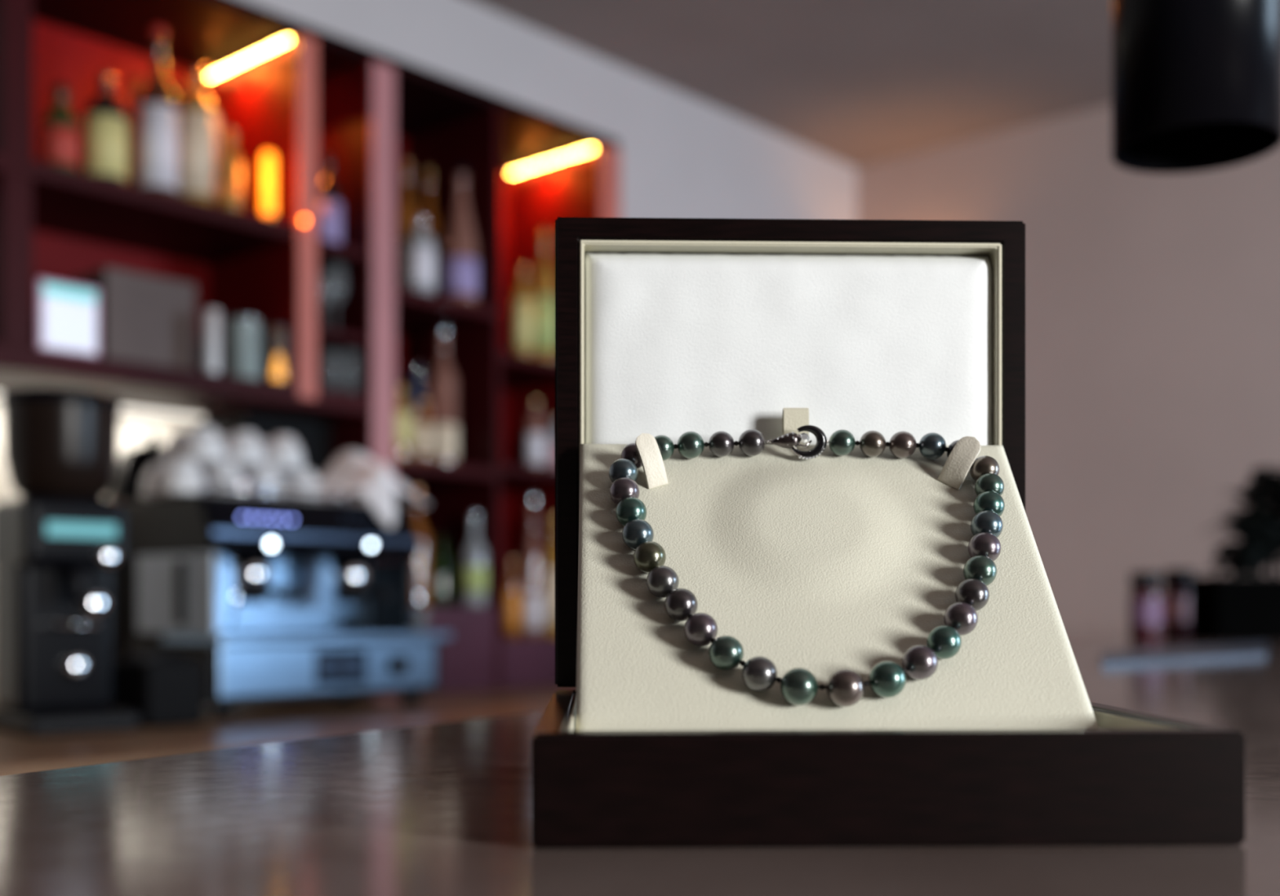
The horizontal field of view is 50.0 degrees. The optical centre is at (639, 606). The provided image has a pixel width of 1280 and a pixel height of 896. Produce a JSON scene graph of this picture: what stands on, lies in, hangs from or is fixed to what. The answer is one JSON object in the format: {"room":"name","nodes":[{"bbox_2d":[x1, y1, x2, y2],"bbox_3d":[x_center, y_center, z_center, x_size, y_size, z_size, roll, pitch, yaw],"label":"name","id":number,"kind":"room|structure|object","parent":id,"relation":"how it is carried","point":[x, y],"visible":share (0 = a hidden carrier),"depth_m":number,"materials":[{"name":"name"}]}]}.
{"room":"bar","nodes":[
{"label":"bar","id":0,"kind":"room"},
{"bbox_2d":[242,0,857,219],"bbox_3d":[-1.540,-0.377,3.178,0.100,2.990,7.485,0,0,42],"label":"wall","id":1,"kind":"structure","parent":0,"point":[682,155],"depth_m":4.77,"materials":[{"name":"paint"}]},
{"bbox_2d":[0,398,195,502],"bbox_3d":[-1.787,-0.137,2.814,0.012,0.727,3.014,0,0,42],"label":"backsplash","id":2,"kind":"structure","parent":1,"relation":"attached to","point":[135,429],"depth_m":3.40,"materials":[{"name":"paint"}]},
{"bbox_2d":[0,0,371,477],"bbox_3d":[-1.164,-0.840,3.186,0.418,1.120,1.031,0,0,42],"label":"shelving unit","id":3,"kind":"object","parent":1,"relation":"attached to","point":[264,67],"visible":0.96,"depth_m":3.28,"materials":[{"name":"red paint"}]},
{"bbox_2d":[42,83,79,170],"bbox_3d":[-1.238,-1.015,2.937,0.073,0.199,0.073,0,0,-36],"label":"liquor bottle","id":4,"kind":"object","parent":3,"relation":"on","point":[60,129],"visible":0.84,"depth_m":2.91,"materials":[{"name":"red glass"}]},
{"bbox_2d":[36,278,99,356],"bbox_3d":[-1.226,-0.607,2.922,0.058,0.153,0.133,0,0,42],"label":"screen","id":5,"kind":"object","parent":3,"relation":"on","point":[68,315],"visible":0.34,"depth_m":2.90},
{"bbox_2d":[0,392,204,421],"bbox_3d":[-1.306,-0.474,3.225,0.015,0.012,0.617,0,0,42],"label":"light","id":6,"kind":"object","parent":3,"relation":"attached to","point":[128,409],"depth_m":3.37,"materials":[{"name":"white"}]},
{"bbox_2d":[84,72,128,182],"bbox_3d":[-1.170,-1.042,3.013,0.087,0.251,0.087,0,0,40],"label":"liquor bottle","id":7,"kind":"object","parent":3,"relation":"on","point":[106,124],"visible":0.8,"depth_m":2.98,"materials":[{"name":"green glass"}]},
{"bbox_2d":[66,266,195,369],"bbox_3d":[-1.178,-0.642,3.184,0.186,0.223,0.224,0,0,42],"label":"storage box","id":8,"kind":"object","parent":3,"relation":"on","point":[144,318],"visible":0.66,"depth_m":3.11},
{"bbox_2d":[127,76,141,185],"bbox_3d":[-1.193,-1.081,3.242,0.072,0.330,0.072,0,0,-28],"label":"liquor bottle","id":9,"kind":"object","parent":3,"relation":"on","point":[134,83],"visible":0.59,"depth_m":3.21,"materials":[{"name":"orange glass"}]},
{"bbox_2d":[0,151,296,266],"bbox_3d":[-1.237,-0.896,3.107,0.390,0.037,0.815,0,0,42],"label":"shelf","id":10,"kind":"object","parent":3,"relation":"attached to","point":[71,207],"depth_m":3.15,"materials":[{"name":"brown wood"}]},
{"bbox_2d":[138,25,178,195],"bbox_3d":[-1.088,-1.112,3.104,0.085,0.392,0.085,0,0,-42],"label":"liquor bottle","id":11,"kind":"object","parent":3,"relation":"on","point":[158,113],"visible":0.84,"depth_m":3.07,"materials":[{"name":"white glass"}]},
{"bbox_2d":[173,84,186,106],"bbox_3d":[-1.122,-1.092,3.351,0.073,0.353,0.073,0,0,-26],"label":"liquor bottle","id":12,"kind":"object","parent":3,"relation":"on","point":[180,91],"visible":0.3,"depth_m":3.34,"materials":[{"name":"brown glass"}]},
{"bbox_2d":[177,64,219,204],"bbox_3d":[-1.030,-1.087,3.199,0.095,0.342,0.095,0,0,37],"label":"liquor bottle","id":13,"kind":"object","parent":3,"relation":"on","point":[198,117],"visible":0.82,"depth_m":3.16,"materials":[{"name":"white glass"}]},
{"bbox_2d":[203,309,220,373],"bbox_3d":[-0.981,-0.605,3.148,0.037,0.148,0.037,0,0,42],"label":"cup","id":14,"kind":"object","parent":3,"relation":"on","point":[211,317],"visible":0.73,"depth_m":3.13,"materials":[{"name":"ceramic"}]},
{"bbox_2d":[218,128,242,210],"bbox_3d":[-0.949,-1.011,3.184,0.053,0.189,0.053,0,0,36],"label":"liquor bottle","id":15,"kind":"object","parent":3,"relation":"on","point":[230,164],"visible":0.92,"depth_m":3.17,"materials":[{"name":"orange glass"}]},
{"bbox_2d":[226,315,262,379],"bbox_3d":[-0.939,-0.607,3.256,0.082,0.152,0.082,0,0,42],"label":"jar","id":16,"kind":"object","parent":3,"relation":"on","point":[243,332],"visible":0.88,"depth_m":3.22,"materials":[{"name":"grey glass"}]},
{"bbox_2d":[259,151,278,219],"bbox_3d":[-0.881,-0.998,3.260,0.044,0.163,0.044,0,0,42],"label":"table lamp","id":17,"kind":"object","parent":3,"relation":"on","point":[268,158],"visible":0.83,"depth_m":3.25,"materials":[{"name":"yellow glass"}]},
{"bbox_2d":[269,326,288,383],"bbox_3d":[-0.863,-0.598,3.281,0.044,0.135,0.044,0,0,42],"label":"candle jar","id":18,"kind":"object","parent":3,"relation":"on","point":[278,335],"visible":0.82,"depth_m":3.26,"materials":[{"name":"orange glass"}]},
{"bbox_2d":[316,271,333,328],"bbox_3d":[-0.788,-0.754,3.410,0.055,0.147,0.056,0,0,42],"label":"wine glass","id":19,"kind":"object","parent":3,"relation":"on","point":[325,286],"visible":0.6,"depth_m":3.39,"materials":[{"name":"clear glass"}]},
{"bbox_2d":[316,153,342,244],"bbox_3d":[-0.788,-1.019,3.469,0.069,0.246,0.069,0,0,26],"label":"liquor bottle","id":20,"kind":"object","parent":3,"relation":"on","point":[329,196],"visible":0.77,"depth_m":3.44,"materials":[{"name":"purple glass"}]},
{"bbox_2d":[318,350,341,391],"bbox_3d":[-0.768,-0.581,3.402,0.055,0.100,0.056,0,0,42],"label":"drinking glass","id":21,"kind":"object","parent":3,"relation":"on","point":[330,361],"visible":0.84,"depth_m":3.38,"materials":[{"name":"clear glass"}]},
{"bbox_2d":[324,262,347,330],"bbox_3d":[-0.768,-0.771,3.462,0.059,0.180,0.060,0,0,42],"label":"wine glass","id":22,"kind":"object","parent":3,"relation":"on","point":[338,271],"visible":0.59,"depth_m":3.44,"materials":[{"name":"clear glass"}]},
{"bbox_2d":[316,326,368,354],"bbox_3d":[-0.879,-0.670,3.514,0.382,0.020,0.163,0,0,42],"label":"shelf","id":23,"kind":"object","parent":3,"relation":"attached to","point":[326,339],"depth_m":3.42,"materials":[{"name":"brown wood"}]},
{"bbox_2d":[316,238,368,271],"bbox_3d":[-0.879,-0.882,3.514,0.382,0.025,0.163,0,0,42],"label":"shelf","id":24,"kind":"object","parent":3,"relation":"attached to","point":[327,251],"depth_m":3.41,"materials":[{"name":"brown wood"}]},
{"bbox_2d":[339,350,360,393],"bbox_3d":[-0.734,-0.587,3.470,0.055,0.112,0.056,0,0,42],"label":"drinking glass","id":25,"kind":"object","parent":3,"relation":"on","point":[350,359],"visible":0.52,"depth_m":3.45,"materials":[{"name":"clear glass"}]},
{"bbox_2d":[470,0,1111,168],"bbox_3d":[0.673,-1.922,1.200,6.036,0.100,7.485,0,0,42],"label":"ceiling","id":26,"kind":"structure","parent":0,"point":[856,83],"depth_m":4.69,"materials":[{"name":"paint"}]},
{"bbox_2d":[1111,0,1279,173],"bbox_3d":[0.486,-1.136,1.200,0.140,1.471,0.140,0,0,42],"label":"pendant lamp","id":27,"kind":"object","parent":26,"relation":"hanging from","point":[1196,83],"visible":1,"depth_m":1.15,"materials":[{"name":"black metal"}]},
{"bbox_2d":[857,104,1279,647],"bbox_3d":[3.134,-0.377,3.952,5.836,2.990,0.100,0,0,42],"label":"wall","id":28,"kind":"structure","parent":0,"point":[1153,300],"depth_m":5.09,"materials":[{"name":"paint"}]},
{"bbox_3d":[0.673,1.168,1.199,6.036,0.100,7.485,0,0,42],"label":"floor","id":29,"kind":"structure","parent":0,"visible":0},
{"bbox_2d":[0,685,576,776],"bbox_3d":[-0.470,0.673,3.348,1.264,0.891,5.565,0,0,42],"label":"countertop","id":30,"kind":"structure","parent":29,"relation":"on","point":[264,723],"depth_m":2.58,"materials":[{"name":"brown wood"}]},
{"bbox_2d":[0,386,140,737],"bbox_3d":[-1.073,-0.084,2.550,0.206,0.622,0.280,0,0,-40],"label":"coffee grinder","id":31,"kind":"object","parent":30,"relation":"on","point":[62,543],"visible":1,"depth_m":2.48,"materials":[{"name":"black plastic"}]},
{"bbox_2d":[107,433,165,707],"bbox_3d":[-1.116,-0.085,3.148,0.196,0.624,0.196,0,0,42],"label":"boiler","id":32,"kind":"object","parent":30,"relation":"on","point":[133,464],"visible":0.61,"depth_m":3.06,"materials":[{"name":"black metal"}]},
{"bbox_2d":[113,652,204,728],"bbox_3d":[-0.926,0.158,2.641,0.140,0.138,0.120,0,0,42],"label":"box","id":33,"kind":"object","parent":30,"relation":"on","point":[166,690],"visible":0.85,"depth_m":2.59,"materials":[{"name":"black plastic"}]},
{"bbox_2d":[124,479,451,719],"bbox_3d":[-0.767,-0.015,3.030,0.427,0.483,0.595,0,0,42],"label":"espresso machine","id":34,"kind":"object","parent":30,"relation":"on","point":[277,600],"visible":0.97,"depth_m":2.89,"materials":[{"name":"black metal"}]},
{"bbox_2d":[141,462,173,497],"bbox_3d":[-0.994,-0.263,2.868,0.086,0.070,0.093,0,0,30],"label":"coffee cup","id":35,"kind":"object","parent":34,"relation":"on","point":[152,483],"visible":0.58,"depth_m":2.83,"materials":[{"name":"white ceramic"}]},
{"bbox_2d":[162,431,204,466],"bbox_3d":[-0.962,-0.333,2.904,0.086,0.070,0.093,0,0,25],"label":"coffee cup","id":36,"kind":"object","parent":35,"relation":"on","point":[174,448],"visible":0.57,"depth_m":2.87,"materials":[{"name":"white ceramic"}]},
{"bbox_2d":[161,458,205,495],"bbox_3d":[-0.924,-0.263,2.790,0.086,0.070,0.093,0,0,30],"label":"coffee cup","id":37,"kind":"object","parent":34,"relation":"on","point":[182,476],"visible":0.99,"depth_m":2.76,"materials":[{"name":"white ceramic"}]},
{"bbox_2d":[182,426,226,463],"bbox_3d":[-0.893,-0.333,2.825,0.086,0.070,0.093,0,0,25],"label":"coffee cup","id":38,"kind":"object","parent":37,"relation":"on","point":[203,444],"visible":0.95,"depth_m":2.79,"materials":[{"name":"white ceramic"}]},
{"bbox_2d":[198,466,212,479],"bbox_3d":[-0.931,-0.263,2.939,0.086,0.070,0.093,0,0,26],"label":"coffee cup","id":39,"kind":"object","parent":34,"relation":"on","point":[205,470],"visible":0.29,"depth_m":2.91,"materials":[{"name":"white ceramic"}]},
{"bbox_2d":[205,462,246,496],"bbox_3d":[-0.861,-0.263,2.861,0.086,0.070,0.093,0,0,26],"label":"coffee cup","id":40,"kind":"object","parent":34,"relation":"on","point":[220,471],"visible":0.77,"depth_m":2.83,"materials":[{"name":"white ceramic"}]},
{"bbox_2d":[225,431,266,466],"bbox_3d":[-0.830,-0.333,2.896,0.086,0.070,0.093,0,0,21],"label":"coffee cup","id":41,"kind":"object","parent":40,"relation":"on","point":[244,448],"visible":0.97,"depth_m":2.86,"materials":[{"name":"white ceramic"}]},
{"bbox_2d":[240,469,252,481],"bbox_3d":[-0.868,-0.263,3.010,0.086,0.070,0.093,0,0,22],"label":"coffee cup","id":42,"kind":"object","parent":34,"relation":"on","point":[246,473],"visible":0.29,"depth_m":2.98,"materials":[{"name":"white ceramic"}]},
{"bbox_2d":[204,435,245,470],"bbox_3d":[-0.897,-0.333,2.977,0.086,0.070,0.093,0,0,21],"label":"coffee cup","id":43,"kind":"object","parent":42,"relation":"on","point":[225,439],"visible":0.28,"depth_m":2.95,"materials":[{"name":"white ceramic"}]},
{"bbox_2d":[245,466,285,498],"bbox_3d":[-0.798,-0.263,2.932,0.086,0.070,0.093,0,0,22],"label":"coffee cup","id":44,"kind":"object","parent":34,"relation":"on","point":[261,474],"visible":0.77,"depth_m":2.90,"materials":[{"name":"white ceramic"}]},
{"bbox_2d":[265,435,304,470],"bbox_3d":[-0.767,-0.333,2.967,0.086,0.070,0.093,0,0,17],"label":"coffee cup","id":45,"kind":"object","parent":44,"relation":"on","point":[283,452],"visible":0.94,"depth_m":2.93,"materials":[{"name":"white ceramic"}]},
{"bbox_2d":[267,540,275,548],"bbox_3d":[-0.757,-0.129,2.820,0.004,0.016,0.016,0,0,42],"label":"work light","id":46,"kind":"object","parent":34,"relation":"attached to","point":[271,544],"depth_m":2.82,"materials":[{"name":"white"}]},
{"bbox_2d":[124,493,421,560],"bbox_3d":[-0.803,-0.168,3.033,0.370,0.120,0.531,0,0,42],"label":"hood","id":47,"kind":"object","parent":34,"relation":"attached to","point":[199,526],"depth_m":2.87,"materials":[{"name":"metal"}]},
{"bbox_2d":[279,472,288,484],"bbox_3d":[-0.806,-0.263,3.079,0.086,0.070,0.093,0,0,18],"label":"coffee cup","id":48,"kind":"object","parent":34,"relation":"on","point":[284,477],"visible":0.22,"depth_m":3.06,"materials":[{"name":"white ceramic"}]},
{"bbox_2d":[244,440,282,472],"bbox_3d":[-0.835,-0.333,3.047,0.086,0.070,0.093,0,0,17],"label":"coffee cup","id":49,"kind":"object","parent":48,"relation":"on","point":[265,443],"visible":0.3,"depth_m":3.02,"materials":[{"name":"white ceramic"}]},
{"bbox_2d":[284,469,323,501],"bbox_3d":[-0.735,-0.263,3.003,0.086,0.070,0.093,0,0,18],"label":"coffee cup","id":50,"kind":"object","parent":34,"relation":"on","point":[301,477],"visible":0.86,"depth_m":2.97,"materials":[{"name":"white ceramic"}]},
{"bbox_2d":[161,630,451,645],"bbox_3d":[-0.708,0.066,2.981,0.230,0.022,0.589,0,0,42],"label":"drip tray","id":51,"kind":"object","parent":34,"relation":"on","point":[169,637],"depth_m":2.87,"materials":[{"name":"metal"}]},
{"bbox_2d":[368,542,373,547],"bbox_3d":[-0.590,-0.137,3.007,0.004,0.016,0.016,0,0,42],"label":"work light","id":52,"kind":"object","parent":34,"relation":"attached to","point":[370,544],"depth_m":3.01,"materials":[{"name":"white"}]},
{"bbox_2d":[317,449,429,527],"bbox_3d":[-0.631,-0.268,3.171,0.311,0.186,0.282,0,0,42],"label":"folded cloth","id":53,"kind":"object","parent":34,"relation":"on","point":[360,479],"visible":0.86,"depth_m":3.10,"materials":[{"name":"white fabric"}]},
{"bbox_2d":[407,606,428,631],"bbox_3d":[-0.503,0.027,3.113,0.048,0.055,0.048,0,0,42],"label":"shot glass","id":54,"kind":"object","parent":34,"relation":"on","point":[421,623],"visible":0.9,"depth_m":3.10,"materials":[{"name":"clear glass"}]},
{"bbox_2d":[316,48,620,697],"bbox_3d":[-0.516,-0.587,3.916,0.410,1.627,0.917,0,0,42],"label":"shelving unit","id":55,"kind":"object","parent":30,"relation":"on","point":[529,168],"visible":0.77,"depth_m":3.81,"materials":[{"name":"red paint"}]},
{"bbox_2d":[395,384,412,459],"bbox_3d":[-0.627,-0.480,3.589,0.061,0.198,0.061,0,0,35],"label":"liquor bottle","id":56,"kind":"object","parent":55,"relation":"on","point":[403,416],"visible":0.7,"depth_m":3.56,"materials":[{"name":"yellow glass"}]},
{"bbox_2d":[395,155,417,288],"bbox_3d":[-0.634,-1.021,3.732,0.069,0.400,0.069,0,0,-37],"label":"liquor bottle","id":57,"kind":"object","parent":55,"relation":"on","point":[406,226],"visible":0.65,"depth_m":3.70,"materials":[{"name":"orange glass"}]},
{"bbox_2d":[406,362,428,459],"bbox_3d":[-0.615,-0.528,3.814,0.073,0.295,0.073,0,0,-32],"label":"liquor bottle","id":58,"kind":"object","parent":55,"relation":"on","point":[418,393],"visible":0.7,"depth_m":3.79,"materials":[{"name":"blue glass"}]},
{"bbox_2d":[411,484,430,606],"bbox_3d":[-0.603,-0.164,3.707,0.072,0.326,0.072,0,0,34],"label":"liquor bottle","id":59,"kind":"object","parent":55,"relation":"on","point":[422,562],"visible":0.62,"depth_m":3.69,"materials":[{"name":"orange glass"}]},
{"bbox_2d":[407,215,435,293],"bbox_3d":[-0.578,-0.926,3.630,0.073,0.210,0.073,0,0,19],"label":"liquor bottle","id":60,"kind":"object","parent":55,"relation":"on","point":[420,245],"visible":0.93,"depth_m":3.60,"materials":[{"name":"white glass"}]},
{"bbox_2d":[413,399,431,461],"bbox_3d":[-0.572,-0.462,3.614,0.045,0.163,0.045,0,0,36],"label":"liquor bottle","id":61,"kind":"object","parent":55,"relation":"on","point":[422,421],"visible":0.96,"depth_m":3.60,"materials":[{"name":"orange glass"}]},
{"bbox_2d":[421,165,439,295],"bbox_3d":[-0.587,-1.022,3.814,0.062,0.401,0.062,0,0,-36],"label":"liquor bottle","id":62,"kind":"object","parent":55,"relation":"on","point":[433,228],"visible":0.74,"depth_m":3.80,"materials":[{"name":"orange glass"}]},
{"bbox_2d":[429,533,453,606],"bbox_3d":[-0.553,-0.103,3.823,0.072,0.203,0.072,0,0,30],"label":"liquor bottle","id":63,"kind":"object","parent":55,"relation":"on","point":[442,564],"visible":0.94,"depth_m":3.79,"materials":[{"name":"green glass"}]},
{"bbox_2d":[428,324,457,464],"bbox_3d":[-0.541,-0.577,3.776,0.081,0.393,0.081,0,0,25],"label":"liquor bottle","id":64,"kind":"object","parent":55,"relation":"on","point":[443,381],"visible":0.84,"depth_m":3.74,"materials":[{"name":"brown glass"}]},
{"bbox_2d":[395,457,495,487],"bbox_3d":[-0.657,-0.364,3.758,0.388,0.032,0.351,0,0,42],"label":"shelf","id":65,"kind":"object","parent":55,"relation":"attached to","point":[411,472],"depth_m":3.70,"materials":[{"name":"red wood"}]},
{"bbox_2d":[395,285,495,337],"bbox_3d":[-0.657,-0.804,3.758,0.388,0.032,0.351,0,0,42],"label":"shelf","id":66,"kind":"object","parent":55,"relation":"attached to","point":[418,313],"depth_m":3.73,"materials":[{"name":"brown wood"}]},
{"bbox_2d":[444,164,478,303],"bbox_3d":[-0.486,-1.008,3.733,0.091,0.375,0.091,0,0,43],"label":"liquor bottle","id":67,"kind":"object","parent":55,"relation":"on","point":[460,262],"visible":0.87,"depth_m":3.70,"materials":[{"name":"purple glass"}]},
{"bbox_2d":[462,511,487,606],"bbox_3d":[-0.452,-0.130,3.750,0.067,0.258,0.067,0,0,-28],"label":"liquor bottle","id":68,"kind":"object","parent":55,"relation":"on","point":[474,568],"visible":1,"depth_m":3.72,"materials":[{"name":"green glass"}]},
{"bbox_2d":[503,558,520,638],"bbox_3d":[-0.367,-0.024,3.940,0.049,0.227,0.049,0,0,38],"label":"liquor bottle","id":69,"kind":"object","parent":55,"relation":"on","point":[512,592],"visible":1,"depth_m":3.92,"materials":[{"name":"orange glass"}]},
{"bbox_2d":[513,264,533,356],"bbox_3d":[-0.333,-0.841,3.919,0.057,0.267,0.057,0,0,26],"label":"liquor bottle","id":70,"kind":"object","parent":55,"relation":"on","point":[522,295],"visible":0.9,"depth_m":3.90,"materials":[{"name":"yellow glass"}]},
{"bbox_2d":[500,463,555,489],"bbox_3d":[-0.399,-0.382,4.052,0.380,0.026,0.391,0,0,42],"label":"shelf","id":71,"kind":"object","parent":55,"relation":"attached to","point":[513,477],"depth_m":3.94,"materials":[{"name":"red wood"}]},
{"bbox_2d":[500,351,555,391],"bbox_3d":[-0.399,-0.693,4.052,0.380,0.026,0.391,0,0,42],"label":"shelf","id":72,"kind":"object","parent":55,"relation":"attached to","point":[518,372],"depth_m":4.00,"materials":[{"name":"brown wood"}]},
{"bbox_2d":[523,494,542,637],"bbox_3d":[-0.309,-0.117,3.960,0.055,0.412,0.055,0,0,-39],"label":"liquor bottle","id":73,"kind":"object","parent":55,"relation":"on","point":[532,556],"visible":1,"depth_m":3.94,"materials":[{"name":"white glass"}]},
{"bbox_2d":[525,398,545,467],"bbox_3d":[-0.301,-0.497,3.954,0.057,0.203,0.057,0,0,41],"label":"liquor bottle","id":74,"kind":"object","parent":55,"relation":"on","point":[535,421],"visible":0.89,"depth_m":3.93,"materials":[{"name":"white glass"}]},
{"bbox_2d":[533,229,555,360],"bbox_3d":[-0.278,-0.903,4.010,0.069,0.393,0.069,0,0,43],"label":"liquor bottle","id":75,"kind":"object","parent":55,"relation":"on","point":[544,282],"visible":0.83,"depth_m":3.98,"materials":[{"name":"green glass"}]},
{"bbox_2d":[542,513,555,637],"bbox_3d":[-0.249,-0.092,4.012,0.069,0.362,0.069,0,0,-27],"label":"liquor bottle","id":76,"kind":"object","parent":55,"relation":"on","point":[548,563],"visible":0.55,"depth_m":3.98,"materials":[{"name":"clear glass"}]},
{"bbox_2d":[546,414,555,469],"bbox_3d":[-0.244,-0.481,4.048,0.061,0.170,0.061,0,0,31],"label":"liquor bottle","id":77,"kind":"object","parent":55,"relation":"on","point":[551,433],"visible":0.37,"depth_m":4.02,"materials":[{"name":"clear glass"}]},
{"bbox_2d":[0,636,1279,895],"bbox_3d":[0.829,0.593,1.676,0.800,1.050,6.020,0,0,29],"label":"countertop","id":78,"kind":"structure","parent":29,"relation":"on","point":[444,809],"depth_m":0.40,"materials":[{"name":"polished dark wood"}]},
{"bbox_2d":[531,217,1245,848],"bbox_3d":[0.068,-0.047,0.491,0.204,0.231,0.207,0,0,-2],"label":"box","id":79,"kind":"object","parent":78,"relation":"on","point":[824,565],"visible":0.98,"depth_m":0.51,"materials":[{"name":"brown wood"}]},
{"bbox_2d":[584,252,991,445],"bbox_3d":[0.064,-0.065,0.583,0.174,0.173,0.013,0,0,-2],"label":"cushion","id":80,"kind":"object","parent":79,"relation":"on","point":[775,344],"depth_m":0.58,"materials":[{"name":"white fabric"}]},
{"bbox_2d":[608,425,1004,706],"bbox_3d":[0.067,-0.020,0.512,0.157,0.108,0.111,0,0,-2],"label":"pearl necklace","id":81,"kind":"object","parent":79,"relation":"in","point":[845,687],"visible":1,"depth_m":0.50,"materials":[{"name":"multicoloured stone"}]},
{"bbox_2d":[1128,571,1161,641],"bbox_3d":[1.008,-0.001,2.740,0.062,0.137,0.062,0,0,42],"label":"storage jar","id":82,"kind":"object","parent":78,"relation":"on","point":[1145,596],"visible":1,"depth_m":2.71,"materials":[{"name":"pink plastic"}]},
{"bbox_2d":[1161,568,1195,638],"bbox_3d":[1.169,-0.006,2.980,0.070,0.149,0.070,0,0,42],"label":"storage jar","id":83,"kind":"object","parent":78,"relation":"on","point":[1175,582],"visible":0.83,"depth_m":2.95,"materials":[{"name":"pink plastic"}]},
{"bbox_2d":[1101,642,1266,668],"bbox_3d":[0.811,0.065,1.933,0.192,0.006,1.032,0,0,42],"label":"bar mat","id":84,"kind":"object","parent":78,"relation":"on","point":[1253,651],"visible":1,"depth_m":1.77,"materials":[{"name":"blue rubber"}]},
{"bbox_2d":[1189,466,1279,641],"bbox_3d":[1.267,-0.105,2.762,0.287,0.347,0.220,0,0,3],"label":"potted plant","id":85,"kind":"object","parent":78,"relation":"on","point":[1237,606],"visible":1,"depth_m":2.70,"materials":[{"name":"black plant"}]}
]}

